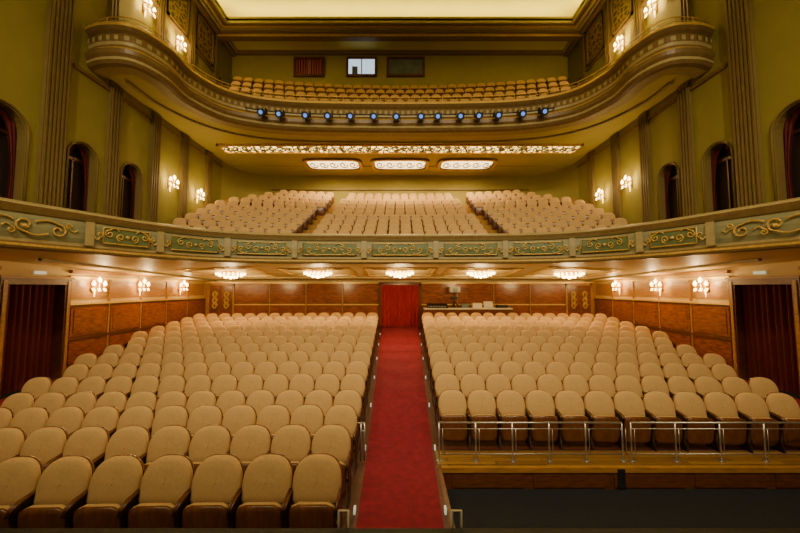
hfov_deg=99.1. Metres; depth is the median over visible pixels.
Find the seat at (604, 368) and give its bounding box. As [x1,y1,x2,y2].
[591,362,616,382]
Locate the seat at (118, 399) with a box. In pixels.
[86,391,127,414]
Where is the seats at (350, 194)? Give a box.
[348,193,451,199]
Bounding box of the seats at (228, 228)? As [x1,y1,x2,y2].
[170,224,291,232]
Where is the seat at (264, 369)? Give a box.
[254,361,277,381]
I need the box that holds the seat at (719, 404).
[702,391,752,452]
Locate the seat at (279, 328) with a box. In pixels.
[273,325,287,333]
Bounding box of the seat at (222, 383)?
[210,374,237,399]
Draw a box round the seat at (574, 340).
[564,336,581,348]
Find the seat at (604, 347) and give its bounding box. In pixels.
[597,343,617,357]
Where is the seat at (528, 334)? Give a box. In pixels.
[520,330,535,339]
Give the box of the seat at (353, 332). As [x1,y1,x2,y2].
[344,329,358,341]
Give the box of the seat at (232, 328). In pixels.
[228,325,242,335]
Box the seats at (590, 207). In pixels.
[487,204,594,223]
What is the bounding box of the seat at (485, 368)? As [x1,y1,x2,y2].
[477,361,499,381]
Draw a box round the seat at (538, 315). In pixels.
[532,313,542,319]
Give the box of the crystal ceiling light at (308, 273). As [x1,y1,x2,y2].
[303,270,331,277]
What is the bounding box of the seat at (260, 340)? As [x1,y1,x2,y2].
[253,336,270,347]
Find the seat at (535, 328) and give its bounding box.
[527,325,541,333]
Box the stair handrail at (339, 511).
[338,510,348,527]
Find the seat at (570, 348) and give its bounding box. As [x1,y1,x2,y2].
[559,343,577,358]
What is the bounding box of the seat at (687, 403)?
[672,391,719,452]
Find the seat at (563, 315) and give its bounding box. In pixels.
[556,313,568,320]
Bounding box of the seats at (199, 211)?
[196,208,307,229]
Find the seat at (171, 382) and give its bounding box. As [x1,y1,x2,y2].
[155,375,185,398]
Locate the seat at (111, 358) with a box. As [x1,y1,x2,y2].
[90,353,119,368]
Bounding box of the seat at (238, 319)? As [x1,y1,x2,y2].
[235,316,247,324]
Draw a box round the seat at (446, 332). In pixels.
[441,329,455,341]
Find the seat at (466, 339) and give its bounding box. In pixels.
[461,335,477,348]
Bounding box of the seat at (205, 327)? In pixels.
[197,325,211,333]
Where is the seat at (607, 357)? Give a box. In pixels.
[594,352,616,368]
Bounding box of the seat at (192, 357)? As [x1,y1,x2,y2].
[183,352,205,368]
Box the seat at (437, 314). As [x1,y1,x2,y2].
[434,312,444,318]
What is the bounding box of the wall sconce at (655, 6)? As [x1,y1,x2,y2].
[644,0,657,15]
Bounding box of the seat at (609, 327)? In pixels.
[603,325,618,334]
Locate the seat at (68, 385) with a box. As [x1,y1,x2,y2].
[36,376,79,399]
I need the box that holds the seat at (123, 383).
[97,375,133,398]
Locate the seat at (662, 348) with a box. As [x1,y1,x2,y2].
[656,344,679,357]
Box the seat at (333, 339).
[322,335,338,348]
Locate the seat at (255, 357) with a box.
[247,351,267,367]
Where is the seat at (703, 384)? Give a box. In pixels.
[693,376,732,398]
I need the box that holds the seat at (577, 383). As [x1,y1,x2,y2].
[562,374,589,399]
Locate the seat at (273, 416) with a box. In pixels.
[256,404,290,438]
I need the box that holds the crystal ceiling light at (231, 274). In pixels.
[215,271,245,278]
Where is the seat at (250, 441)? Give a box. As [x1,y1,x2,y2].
[229,424,271,473]
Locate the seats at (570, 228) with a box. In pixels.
[508,224,629,232]
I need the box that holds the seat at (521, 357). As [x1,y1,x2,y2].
[511,351,531,368]
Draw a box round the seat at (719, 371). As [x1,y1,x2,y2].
[710,364,745,381]
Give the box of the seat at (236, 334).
[232,330,247,340]
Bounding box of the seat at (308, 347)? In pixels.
[298,342,315,357]
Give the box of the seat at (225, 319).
[221,317,233,324]
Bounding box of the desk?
[423,301,512,316]
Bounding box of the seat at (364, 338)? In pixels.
[357,335,373,367]
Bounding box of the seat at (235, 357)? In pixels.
[226,351,246,367]
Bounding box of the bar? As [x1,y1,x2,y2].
[245,106,554,120]
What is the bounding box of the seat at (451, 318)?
[448,316,459,324]
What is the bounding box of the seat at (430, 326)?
[424,324,438,350]
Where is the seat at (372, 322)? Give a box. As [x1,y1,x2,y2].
[363,320,376,344]
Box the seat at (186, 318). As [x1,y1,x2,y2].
[180,317,193,324]
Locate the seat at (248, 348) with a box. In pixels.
[241,343,259,357]
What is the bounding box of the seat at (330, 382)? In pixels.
[314,373,339,402]
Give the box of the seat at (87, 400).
[64,391,97,414]
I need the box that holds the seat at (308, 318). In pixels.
[301,316,312,323]
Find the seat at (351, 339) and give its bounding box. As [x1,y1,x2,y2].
[340,335,356,349]
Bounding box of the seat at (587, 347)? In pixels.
[578,343,597,357]
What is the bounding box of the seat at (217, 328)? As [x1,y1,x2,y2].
[212,325,227,334]
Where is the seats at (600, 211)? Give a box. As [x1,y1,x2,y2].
[492,208,603,229]
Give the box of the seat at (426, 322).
[423,320,436,344]
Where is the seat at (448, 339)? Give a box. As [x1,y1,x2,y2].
[443,335,459,349]
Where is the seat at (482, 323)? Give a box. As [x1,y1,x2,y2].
[478,320,490,328]
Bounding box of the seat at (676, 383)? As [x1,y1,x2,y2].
[666,375,702,398]
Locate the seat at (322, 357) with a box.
[309,351,329,368]
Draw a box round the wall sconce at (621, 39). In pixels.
[613,35,624,51]
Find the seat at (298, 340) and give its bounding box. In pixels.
[288,335,304,347]
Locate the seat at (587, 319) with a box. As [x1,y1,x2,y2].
[579,317,591,323]
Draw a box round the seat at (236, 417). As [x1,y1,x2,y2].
[222,404,256,438]
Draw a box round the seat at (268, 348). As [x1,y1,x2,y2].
[260,343,278,356]
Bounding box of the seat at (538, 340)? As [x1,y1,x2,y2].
[529,336,546,347]
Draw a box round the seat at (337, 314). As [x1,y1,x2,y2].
[331,312,341,319]
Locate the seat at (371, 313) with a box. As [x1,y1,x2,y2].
[366,312,377,319]
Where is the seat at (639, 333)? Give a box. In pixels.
[635,331,652,340]
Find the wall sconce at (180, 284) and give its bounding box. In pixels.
[178,280,187,291]
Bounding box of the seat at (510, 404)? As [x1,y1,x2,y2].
[496,389,531,449]
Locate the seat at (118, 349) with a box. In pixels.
[98,344,124,357]
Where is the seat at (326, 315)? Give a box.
[318,312,329,319]
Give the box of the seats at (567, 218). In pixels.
[497,213,614,233]
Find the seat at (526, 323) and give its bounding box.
[520,320,532,328]
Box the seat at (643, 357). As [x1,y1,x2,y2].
[637,352,662,368]
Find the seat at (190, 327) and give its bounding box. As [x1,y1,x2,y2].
[181,325,196,334]
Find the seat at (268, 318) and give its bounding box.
[262,316,273,324]
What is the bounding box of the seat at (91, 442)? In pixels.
[44,426,109,469]
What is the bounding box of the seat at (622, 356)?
[616,352,638,367]
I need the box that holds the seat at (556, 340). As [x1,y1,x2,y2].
[547,336,563,348]
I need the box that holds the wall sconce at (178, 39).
[175,35,186,51]
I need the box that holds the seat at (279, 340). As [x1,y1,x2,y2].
[271,336,287,347]
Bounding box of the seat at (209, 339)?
[200,336,217,347]
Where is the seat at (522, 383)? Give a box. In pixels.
[511,374,536,400]
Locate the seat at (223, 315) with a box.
[219,313,230,319]
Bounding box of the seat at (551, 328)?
[542,325,556,333]
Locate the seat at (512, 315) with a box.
[507,313,517,319]
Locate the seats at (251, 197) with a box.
[247,194,328,210]
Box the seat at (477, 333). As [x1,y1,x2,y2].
[473,329,487,341]
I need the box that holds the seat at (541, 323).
[534,320,546,327]
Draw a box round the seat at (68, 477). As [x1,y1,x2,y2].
[7,455,94,527]
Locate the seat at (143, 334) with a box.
[124,331,148,347]
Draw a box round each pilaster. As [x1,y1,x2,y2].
[34,0,75,206]
[102,81,122,216]
[106,0,120,21]
[146,111,161,222]
[156,0,166,41]
[178,132,189,217]
[187,0,196,69]
[204,150,212,207]
[213,33,219,83]
[580,33,586,83]
[587,150,595,207]
[603,0,612,69]
[610,132,621,218]
[633,0,643,41]
[638,111,653,222]
[677,81,697,216]
[679,0,693,21]
[724,0,765,206]
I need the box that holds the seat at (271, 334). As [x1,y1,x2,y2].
[264,330,279,339]
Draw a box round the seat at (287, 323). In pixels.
[281,320,293,328]
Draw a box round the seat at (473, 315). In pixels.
[470,312,481,319]
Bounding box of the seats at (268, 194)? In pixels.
[264,192,331,207]
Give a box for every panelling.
[0,266,205,367]
[206,282,593,316]
[594,266,799,367]
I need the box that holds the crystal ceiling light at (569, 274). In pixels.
[554,271,584,278]
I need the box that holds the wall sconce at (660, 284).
[650,279,662,291]
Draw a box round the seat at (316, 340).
[306,335,321,349]
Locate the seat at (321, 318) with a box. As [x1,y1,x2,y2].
[314,316,325,323]
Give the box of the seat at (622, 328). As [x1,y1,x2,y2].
[619,326,634,335]
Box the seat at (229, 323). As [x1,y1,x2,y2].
[225,320,237,328]
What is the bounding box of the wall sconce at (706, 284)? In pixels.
[693,277,708,296]
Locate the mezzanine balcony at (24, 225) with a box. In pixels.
[0,197,799,264]
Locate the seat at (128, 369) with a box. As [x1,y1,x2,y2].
[106,363,137,381]
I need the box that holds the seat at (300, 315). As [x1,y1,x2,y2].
[294,313,304,319]
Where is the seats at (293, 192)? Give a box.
[279,190,333,203]
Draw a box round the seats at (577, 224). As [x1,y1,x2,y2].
[502,218,627,232]
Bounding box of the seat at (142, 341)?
[124,337,146,348]
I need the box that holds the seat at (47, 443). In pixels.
[17,426,68,465]
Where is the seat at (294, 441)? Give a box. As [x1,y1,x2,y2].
[269,424,311,476]
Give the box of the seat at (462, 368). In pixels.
[454,361,476,383]
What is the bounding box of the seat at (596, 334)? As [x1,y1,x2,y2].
[585,330,601,340]
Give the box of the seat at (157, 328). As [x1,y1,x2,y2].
[149,326,165,334]
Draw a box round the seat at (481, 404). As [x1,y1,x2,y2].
[467,389,500,449]
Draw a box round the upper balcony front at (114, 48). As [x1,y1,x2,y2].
[85,22,714,143]
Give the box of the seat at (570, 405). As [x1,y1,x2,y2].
[554,390,593,450]
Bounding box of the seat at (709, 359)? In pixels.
[702,353,736,373]
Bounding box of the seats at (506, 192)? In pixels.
[466,190,520,203]
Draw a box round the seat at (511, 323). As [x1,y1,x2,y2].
[506,320,518,328]
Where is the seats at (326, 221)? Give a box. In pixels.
[320,218,479,229]
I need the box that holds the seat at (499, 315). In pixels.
[495,313,505,319]
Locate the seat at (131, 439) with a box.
[93,425,150,469]
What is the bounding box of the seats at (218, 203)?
[215,200,316,219]
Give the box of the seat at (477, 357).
[470,351,490,368]
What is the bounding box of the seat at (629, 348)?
[616,344,637,357]
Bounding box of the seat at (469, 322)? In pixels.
[464,320,476,328]
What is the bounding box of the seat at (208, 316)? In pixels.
[206,313,217,319]
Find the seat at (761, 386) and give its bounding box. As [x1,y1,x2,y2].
[747,377,778,398]
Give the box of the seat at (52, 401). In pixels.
[32,392,66,415]
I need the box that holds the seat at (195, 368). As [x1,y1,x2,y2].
[183,362,208,382]
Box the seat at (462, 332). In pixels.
[457,329,471,342]
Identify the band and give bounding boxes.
[216,143,583,153]
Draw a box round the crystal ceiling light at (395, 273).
[386,270,413,277]
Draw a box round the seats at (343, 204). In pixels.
[337,202,462,214]
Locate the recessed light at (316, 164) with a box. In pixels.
[302,158,362,170]
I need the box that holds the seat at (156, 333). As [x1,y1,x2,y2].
[147,331,164,340]
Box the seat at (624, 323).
[619,321,633,328]
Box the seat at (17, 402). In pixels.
[1,392,35,415]
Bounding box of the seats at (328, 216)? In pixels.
[324,214,475,229]
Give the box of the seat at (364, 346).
[354,342,371,376]
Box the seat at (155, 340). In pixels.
[144,337,164,349]
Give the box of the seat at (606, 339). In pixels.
[599,336,617,348]
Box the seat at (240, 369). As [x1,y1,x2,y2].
[231,361,254,382]
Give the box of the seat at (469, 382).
[460,373,485,402]
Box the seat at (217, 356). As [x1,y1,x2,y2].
[204,351,225,368]
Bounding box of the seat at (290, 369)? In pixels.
[277,361,299,383]
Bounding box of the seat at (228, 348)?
[222,343,240,357]
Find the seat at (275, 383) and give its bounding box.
[263,374,288,400]
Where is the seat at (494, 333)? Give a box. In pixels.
[488,329,503,341]
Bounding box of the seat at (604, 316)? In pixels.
[594,313,606,319]
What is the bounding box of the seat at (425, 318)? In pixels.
[422,316,434,338]
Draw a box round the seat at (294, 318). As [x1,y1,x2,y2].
[288,316,299,323]
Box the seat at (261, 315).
[257,313,267,319]
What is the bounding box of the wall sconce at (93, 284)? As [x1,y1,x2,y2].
[91,277,106,296]
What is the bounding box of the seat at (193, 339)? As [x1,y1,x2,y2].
[182,336,200,348]
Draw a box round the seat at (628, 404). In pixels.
[612,390,655,451]
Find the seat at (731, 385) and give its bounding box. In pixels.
[720,376,763,399]
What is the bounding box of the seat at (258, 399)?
[246,390,274,416]
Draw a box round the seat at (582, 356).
[574,351,595,368]
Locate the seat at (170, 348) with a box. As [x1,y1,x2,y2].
[162,344,183,357]
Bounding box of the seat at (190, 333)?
[182,330,198,340]
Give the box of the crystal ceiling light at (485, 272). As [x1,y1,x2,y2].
[467,270,494,277]
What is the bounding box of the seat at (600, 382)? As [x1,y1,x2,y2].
[588,374,616,399]
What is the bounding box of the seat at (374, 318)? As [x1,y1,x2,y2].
[365,316,377,338]
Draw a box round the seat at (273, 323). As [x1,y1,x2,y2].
[267,320,279,328]
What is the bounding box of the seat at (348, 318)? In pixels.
[340,316,351,324]
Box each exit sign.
[34,271,46,273]
[753,271,765,273]
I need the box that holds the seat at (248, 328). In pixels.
[243,325,257,333]
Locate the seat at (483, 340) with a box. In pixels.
[478,335,493,349]
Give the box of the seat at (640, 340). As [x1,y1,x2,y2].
[635,337,655,349]
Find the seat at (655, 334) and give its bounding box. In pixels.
[651,331,675,347]
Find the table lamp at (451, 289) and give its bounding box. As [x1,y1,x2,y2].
[449,287,459,307]
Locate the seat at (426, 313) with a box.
[422,312,433,319]
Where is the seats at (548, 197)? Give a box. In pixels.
[471,194,552,211]
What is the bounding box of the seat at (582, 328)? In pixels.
[572,325,587,334]
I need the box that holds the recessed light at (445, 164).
[437,158,497,170]
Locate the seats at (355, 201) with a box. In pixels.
[340,199,459,209]
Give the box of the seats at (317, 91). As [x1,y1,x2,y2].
[229,81,570,96]
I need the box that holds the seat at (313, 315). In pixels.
[306,313,316,319]
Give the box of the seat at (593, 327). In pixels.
[588,325,602,333]
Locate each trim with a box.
[38,259,761,281]
[205,0,594,27]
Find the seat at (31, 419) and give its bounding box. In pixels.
[9,407,49,437]
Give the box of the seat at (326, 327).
[317,324,331,335]
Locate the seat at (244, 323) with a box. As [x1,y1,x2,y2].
[239,320,251,328]
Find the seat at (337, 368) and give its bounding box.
[323,361,345,383]
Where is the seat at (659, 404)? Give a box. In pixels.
[642,391,687,451]
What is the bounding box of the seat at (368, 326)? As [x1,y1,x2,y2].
[361,324,375,350]
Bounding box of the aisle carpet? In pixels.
[356,326,443,527]
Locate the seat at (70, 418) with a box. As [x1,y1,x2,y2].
[45,406,85,434]
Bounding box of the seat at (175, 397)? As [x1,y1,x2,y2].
[154,390,187,415]
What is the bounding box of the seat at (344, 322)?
[336,320,348,328]
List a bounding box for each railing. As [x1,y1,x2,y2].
[358,422,364,460]
[436,422,626,462]
[629,422,799,462]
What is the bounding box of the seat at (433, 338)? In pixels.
[426,335,442,367]
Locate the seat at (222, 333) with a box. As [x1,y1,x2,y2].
[215,330,230,341]
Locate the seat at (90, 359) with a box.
[63,353,97,373]
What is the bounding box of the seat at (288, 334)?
[280,330,295,340]
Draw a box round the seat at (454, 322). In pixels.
[451,320,463,328]
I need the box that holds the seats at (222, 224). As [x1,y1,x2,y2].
[172,218,297,232]
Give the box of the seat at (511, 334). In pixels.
[504,330,519,340]
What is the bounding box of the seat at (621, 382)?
[614,375,644,398]
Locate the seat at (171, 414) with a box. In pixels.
[149,405,188,437]
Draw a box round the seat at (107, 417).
[69,406,119,436]
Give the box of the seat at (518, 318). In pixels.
[513,316,524,324]
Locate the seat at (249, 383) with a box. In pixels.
[237,374,263,400]
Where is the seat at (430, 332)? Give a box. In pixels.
[425,329,440,357]
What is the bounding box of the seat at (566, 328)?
[557,325,571,335]
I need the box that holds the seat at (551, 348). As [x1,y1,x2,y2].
[540,343,558,357]
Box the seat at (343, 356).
[330,351,349,374]
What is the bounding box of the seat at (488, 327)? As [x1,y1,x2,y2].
[483,324,496,333]
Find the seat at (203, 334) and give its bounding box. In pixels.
[198,330,214,340]
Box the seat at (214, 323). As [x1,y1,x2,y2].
[210,321,223,329]
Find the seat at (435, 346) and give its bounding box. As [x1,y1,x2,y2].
[428,342,445,376]
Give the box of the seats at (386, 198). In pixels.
[347,196,452,208]
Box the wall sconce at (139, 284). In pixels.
[137,279,149,291]
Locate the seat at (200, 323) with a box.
[195,321,209,328]
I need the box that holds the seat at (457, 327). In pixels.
[453,324,467,335]
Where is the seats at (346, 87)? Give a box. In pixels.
[231,76,568,93]
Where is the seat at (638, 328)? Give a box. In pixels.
[634,326,650,334]
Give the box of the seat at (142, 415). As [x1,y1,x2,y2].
[109,405,154,437]
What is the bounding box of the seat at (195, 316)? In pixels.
[193,313,205,319]
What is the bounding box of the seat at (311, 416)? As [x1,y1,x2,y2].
[290,404,323,439]
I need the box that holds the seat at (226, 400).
[216,390,245,416]
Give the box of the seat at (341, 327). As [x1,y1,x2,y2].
[332,324,346,335]
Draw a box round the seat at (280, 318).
[275,316,286,324]
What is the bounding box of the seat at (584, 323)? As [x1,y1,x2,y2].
[576,321,589,329]
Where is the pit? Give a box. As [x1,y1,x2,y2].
[446,489,799,527]
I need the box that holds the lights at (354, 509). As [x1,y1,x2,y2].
[353,343,446,514]
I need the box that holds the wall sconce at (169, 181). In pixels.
[167,175,179,188]
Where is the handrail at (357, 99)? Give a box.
[93,16,706,100]
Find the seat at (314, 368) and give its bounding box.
[300,361,322,381]
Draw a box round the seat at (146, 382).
[126,375,159,398]
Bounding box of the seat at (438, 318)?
[435,316,447,324]
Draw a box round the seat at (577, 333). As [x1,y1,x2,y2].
[569,330,584,341]
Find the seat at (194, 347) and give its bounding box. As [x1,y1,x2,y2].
[182,343,202,357]
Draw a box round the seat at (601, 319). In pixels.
[592,317,605,324]
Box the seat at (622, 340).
[617,337,635,348]
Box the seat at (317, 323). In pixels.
[309,320,321,328]
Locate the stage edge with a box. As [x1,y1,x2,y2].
[0,528,799,532]
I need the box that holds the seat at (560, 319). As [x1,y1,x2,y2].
[552,316,564,324]
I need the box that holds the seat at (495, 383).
[485,373,510,401]
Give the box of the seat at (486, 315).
[483,313,493,319]
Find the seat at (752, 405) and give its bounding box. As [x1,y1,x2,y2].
[733,392,785,452]
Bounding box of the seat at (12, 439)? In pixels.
[0,427,26,462]
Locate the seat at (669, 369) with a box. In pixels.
[662,363,693,381]
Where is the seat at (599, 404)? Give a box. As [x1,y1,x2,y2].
[583,390,624,450]
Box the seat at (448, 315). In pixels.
[446,312,456,319]
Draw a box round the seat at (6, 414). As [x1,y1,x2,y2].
[0,407,13,427]
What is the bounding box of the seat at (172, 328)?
[165,326,180,335]
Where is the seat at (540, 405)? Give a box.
[525,390,561,449]
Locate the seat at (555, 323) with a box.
[548,320,560,328]
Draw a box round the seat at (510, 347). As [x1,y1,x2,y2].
[502,342,520,357]
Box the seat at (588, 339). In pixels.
[582,336,599,347]
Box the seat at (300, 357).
[288,351,308,369]
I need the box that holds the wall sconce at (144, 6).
[142,0,155,15]
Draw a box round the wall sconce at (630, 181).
[620,175,632,188]
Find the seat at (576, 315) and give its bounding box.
[569,313,580,319]
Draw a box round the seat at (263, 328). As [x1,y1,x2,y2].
[258,325,272,333]
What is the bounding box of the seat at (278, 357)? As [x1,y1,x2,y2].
[268,351,288,368]
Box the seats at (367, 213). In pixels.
[332,210,467,224]
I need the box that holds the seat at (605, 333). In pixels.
[601,330,617,340]
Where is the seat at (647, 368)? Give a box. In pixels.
[638,362,667,381]
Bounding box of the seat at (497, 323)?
[492,320,504,329]
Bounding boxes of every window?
[293,56,323,76]
[346,56,376,76]
[387,56,424,76]
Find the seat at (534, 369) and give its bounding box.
[522,361,545,381]
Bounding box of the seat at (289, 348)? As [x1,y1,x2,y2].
[279,342,297,357]
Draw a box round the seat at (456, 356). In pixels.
[450,351,469,374]
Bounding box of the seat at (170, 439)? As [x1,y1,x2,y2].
[140,425,191,470]
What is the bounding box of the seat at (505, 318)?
[500,316,511,323]
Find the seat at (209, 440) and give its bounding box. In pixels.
[185,424,231,470]
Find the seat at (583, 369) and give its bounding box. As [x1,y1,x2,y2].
[568,361,592,382]
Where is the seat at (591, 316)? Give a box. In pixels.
[582,313,593,319]
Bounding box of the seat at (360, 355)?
[350,350,369,389]
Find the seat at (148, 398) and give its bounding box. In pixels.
[120,391,157,415]
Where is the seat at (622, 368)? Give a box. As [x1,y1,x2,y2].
[615,362,641,381]
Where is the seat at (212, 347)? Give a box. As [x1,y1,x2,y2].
[202,343,221,357]
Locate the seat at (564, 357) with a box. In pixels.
[553,351,573,367]
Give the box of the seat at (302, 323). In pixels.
[295,320,307,329]
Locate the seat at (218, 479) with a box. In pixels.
[174,453,243,527]
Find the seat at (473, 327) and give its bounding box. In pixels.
[468,324,482,335]
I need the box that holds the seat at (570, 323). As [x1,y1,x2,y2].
[562,320,574,328]
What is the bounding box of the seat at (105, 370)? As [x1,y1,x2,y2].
[79,363,113,382]
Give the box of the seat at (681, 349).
[675,344,701,357]
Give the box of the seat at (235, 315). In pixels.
[231,313,243,320]
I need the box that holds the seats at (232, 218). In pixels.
[184,213,302,233]
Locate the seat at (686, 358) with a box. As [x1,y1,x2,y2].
[680,353,709,368]
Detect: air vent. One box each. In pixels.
[166,0,189,36]
[195,11,214,66]
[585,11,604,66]
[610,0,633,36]
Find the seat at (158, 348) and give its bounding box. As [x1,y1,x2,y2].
[141,344,163,357]
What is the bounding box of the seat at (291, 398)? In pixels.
[275,389,303,415]
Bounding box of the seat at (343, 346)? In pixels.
[335,342,353,357]
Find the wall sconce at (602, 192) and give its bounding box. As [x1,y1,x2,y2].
[595,189,604,199]
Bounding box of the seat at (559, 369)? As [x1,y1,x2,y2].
[545,361,568,382]
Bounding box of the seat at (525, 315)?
[519,313,530,319]
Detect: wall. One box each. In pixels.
[0,0,271,223]
[0,261,204,379]
[204,283,595,315]
[230,56,569,166]
[271,176,528,204]
[528,0,799,223]
[595,261,799,379]
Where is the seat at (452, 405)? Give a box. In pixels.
[438,389,469,449]
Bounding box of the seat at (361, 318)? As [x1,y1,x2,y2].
[352,316,364,324]
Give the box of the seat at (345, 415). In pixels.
[324,404,357,474]
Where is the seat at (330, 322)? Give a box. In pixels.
[323,320,335,328]
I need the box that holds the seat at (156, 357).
[137,352,162,368]
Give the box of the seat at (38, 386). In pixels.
[21,377,52,398]
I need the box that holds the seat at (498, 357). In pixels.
[491,351,511,369]
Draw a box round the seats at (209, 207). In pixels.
[205,204,312,223]
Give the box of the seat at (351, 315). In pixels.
[343,312,353,319]
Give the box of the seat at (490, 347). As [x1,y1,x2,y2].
[484,342,501,357]
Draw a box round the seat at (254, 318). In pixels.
[249,316,260,324]
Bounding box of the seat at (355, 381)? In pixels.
[339,373,365,424]
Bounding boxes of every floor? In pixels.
[0,326,799,527]
[218,84,581,88]
[223,199,576,233]
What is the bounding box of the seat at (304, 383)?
[289,373,314,401]
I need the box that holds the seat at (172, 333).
[164,331,181,340]
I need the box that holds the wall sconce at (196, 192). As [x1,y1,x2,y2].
[195,189,204,199]
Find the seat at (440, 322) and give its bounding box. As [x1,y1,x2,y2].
[437,320,449,329]
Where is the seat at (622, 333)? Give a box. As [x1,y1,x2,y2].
[618,331,635,340]
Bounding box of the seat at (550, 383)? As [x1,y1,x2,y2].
[536,374,562,400]
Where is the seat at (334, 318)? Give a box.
[327,316,338,323]
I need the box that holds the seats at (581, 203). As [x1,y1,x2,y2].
[483,200,584,219]
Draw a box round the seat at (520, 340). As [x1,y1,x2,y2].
[512,336,528,347]
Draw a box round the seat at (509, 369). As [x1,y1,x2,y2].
[500,361,522,383]
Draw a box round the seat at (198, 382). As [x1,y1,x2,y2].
[183,374,211,399]
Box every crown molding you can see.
[73,0,237,167]
[218,27,581,55]
[562,0,726,167]
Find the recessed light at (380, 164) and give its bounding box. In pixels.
[370,158,429,170]
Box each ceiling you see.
[0,248,799,281]
[108,75,691,175]
[204,0,595,49]
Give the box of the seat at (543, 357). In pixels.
[532,351,552,367]
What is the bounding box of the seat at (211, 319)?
[208,317,220,323]
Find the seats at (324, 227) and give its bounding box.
[316,223,483,233]
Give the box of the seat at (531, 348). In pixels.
[521,343,539,356]
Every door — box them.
[0,98,30,200]
[0,275,74,398]
[63,140,98,212]
[118,162,143,220]
[207,283,234,316]
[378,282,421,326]
[565,283,592,316]
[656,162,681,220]
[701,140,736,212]
[725,275,799,398]
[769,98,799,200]
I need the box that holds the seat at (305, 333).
[296,329,311,341]
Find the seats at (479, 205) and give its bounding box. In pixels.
[475,197,571,214]
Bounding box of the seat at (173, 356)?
[161,352,183,367]
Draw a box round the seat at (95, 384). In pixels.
[67,376,106,398]
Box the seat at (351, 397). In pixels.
[333,389,361,449]
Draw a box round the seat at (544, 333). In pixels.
[536,330,551,341]
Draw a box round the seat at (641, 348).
[636,344,658,357]
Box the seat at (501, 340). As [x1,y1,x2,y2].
[495,335,511,347]
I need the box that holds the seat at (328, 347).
[316,342,334,357]
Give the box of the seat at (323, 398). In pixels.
[304,389,332,418]
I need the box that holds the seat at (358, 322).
[350,320,362,329]
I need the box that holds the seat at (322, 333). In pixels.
[312,329,326,341]
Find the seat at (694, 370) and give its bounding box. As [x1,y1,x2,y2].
[686,363,720,382]
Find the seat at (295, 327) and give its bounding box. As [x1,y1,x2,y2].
[288,324,301,333]
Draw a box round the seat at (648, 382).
[640,375,673,398]
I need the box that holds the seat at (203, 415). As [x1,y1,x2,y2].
[187,405,222,437]
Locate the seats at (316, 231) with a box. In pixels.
[312,229,487,233]
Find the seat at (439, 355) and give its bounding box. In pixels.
[430,350,449,389]
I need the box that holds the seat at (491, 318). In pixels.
[487,316,498,323]
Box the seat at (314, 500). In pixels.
[283,453,342,527]
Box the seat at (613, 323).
[605,321,618,329]
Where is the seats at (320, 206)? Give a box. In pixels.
[228,197,324,214]
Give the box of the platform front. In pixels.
[437,464,799,527]
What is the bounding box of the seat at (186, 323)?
[181,321,194,329]
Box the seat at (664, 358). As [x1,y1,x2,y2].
[658,353,685,368]
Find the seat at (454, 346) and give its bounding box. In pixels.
[446,342,464,357]
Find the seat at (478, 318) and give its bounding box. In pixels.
[474,316,485,323]
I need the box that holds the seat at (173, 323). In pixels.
[166,321,180,328]
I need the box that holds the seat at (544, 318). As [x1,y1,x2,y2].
[539,316,550,324]
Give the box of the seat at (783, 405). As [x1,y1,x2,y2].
[764,392,799,451]
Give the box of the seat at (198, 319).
[194,317,207,324]
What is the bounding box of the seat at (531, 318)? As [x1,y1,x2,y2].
[526,316,537,324]
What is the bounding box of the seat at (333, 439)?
[310,424,351,509]
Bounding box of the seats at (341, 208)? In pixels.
[335,206,464,214]
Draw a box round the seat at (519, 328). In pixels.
[512,325,526,333]
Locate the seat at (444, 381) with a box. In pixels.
[434,373,460,424]
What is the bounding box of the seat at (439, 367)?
[432,361,453,405]
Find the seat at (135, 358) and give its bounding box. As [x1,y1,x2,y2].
[114,353,141,368]
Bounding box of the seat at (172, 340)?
[164,337,182,348]
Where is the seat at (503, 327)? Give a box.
[498,324,511,333]
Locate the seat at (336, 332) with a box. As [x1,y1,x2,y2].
[328,329,342,342]
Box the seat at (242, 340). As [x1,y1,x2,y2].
[236,336,252,348]
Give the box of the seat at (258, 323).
[253,320,265,327]
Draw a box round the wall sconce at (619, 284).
[612,280,621,292]
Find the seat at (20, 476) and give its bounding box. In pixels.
[0,456,43,527]
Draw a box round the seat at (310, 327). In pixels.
[303,324,316,333]
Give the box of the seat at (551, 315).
[544,313,555,319]
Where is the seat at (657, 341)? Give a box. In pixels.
[653,337,675,348]
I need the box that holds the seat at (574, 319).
[566,317,578,324]
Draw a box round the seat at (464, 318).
[461,316,472,323]
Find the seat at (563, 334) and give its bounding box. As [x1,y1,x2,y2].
[552,330,567,340]
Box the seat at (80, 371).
[54,364,89,381]
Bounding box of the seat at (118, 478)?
[63,454,144,527]
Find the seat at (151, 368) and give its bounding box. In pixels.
[132,362,161,381]
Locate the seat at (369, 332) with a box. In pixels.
[359,329,374,357]
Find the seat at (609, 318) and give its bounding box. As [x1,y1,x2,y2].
[606,317,619,324]
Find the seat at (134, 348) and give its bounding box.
[120,344,143,357]
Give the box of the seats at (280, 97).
[246,93,553,101]
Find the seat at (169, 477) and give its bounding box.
[119,454,194,527]
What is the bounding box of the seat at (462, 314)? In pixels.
[458,312,468,319]
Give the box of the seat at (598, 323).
[590,321,604,328]
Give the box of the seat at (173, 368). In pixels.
[158,362,184,381]
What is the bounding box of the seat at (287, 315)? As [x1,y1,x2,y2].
[282,313,292,319]
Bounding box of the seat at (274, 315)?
[269,313,280,319]
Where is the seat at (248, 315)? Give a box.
[244,313,255,319]
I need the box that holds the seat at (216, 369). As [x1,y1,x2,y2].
[207,361,231,382]
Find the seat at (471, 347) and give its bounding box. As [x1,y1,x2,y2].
[465,342,483,357]
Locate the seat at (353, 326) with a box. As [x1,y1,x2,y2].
[347,324,360,334]
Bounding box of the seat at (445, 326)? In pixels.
[439,324,452,334]
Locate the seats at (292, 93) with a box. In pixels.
[229,86,570,101]
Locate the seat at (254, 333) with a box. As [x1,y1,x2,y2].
[248,330,263,341]

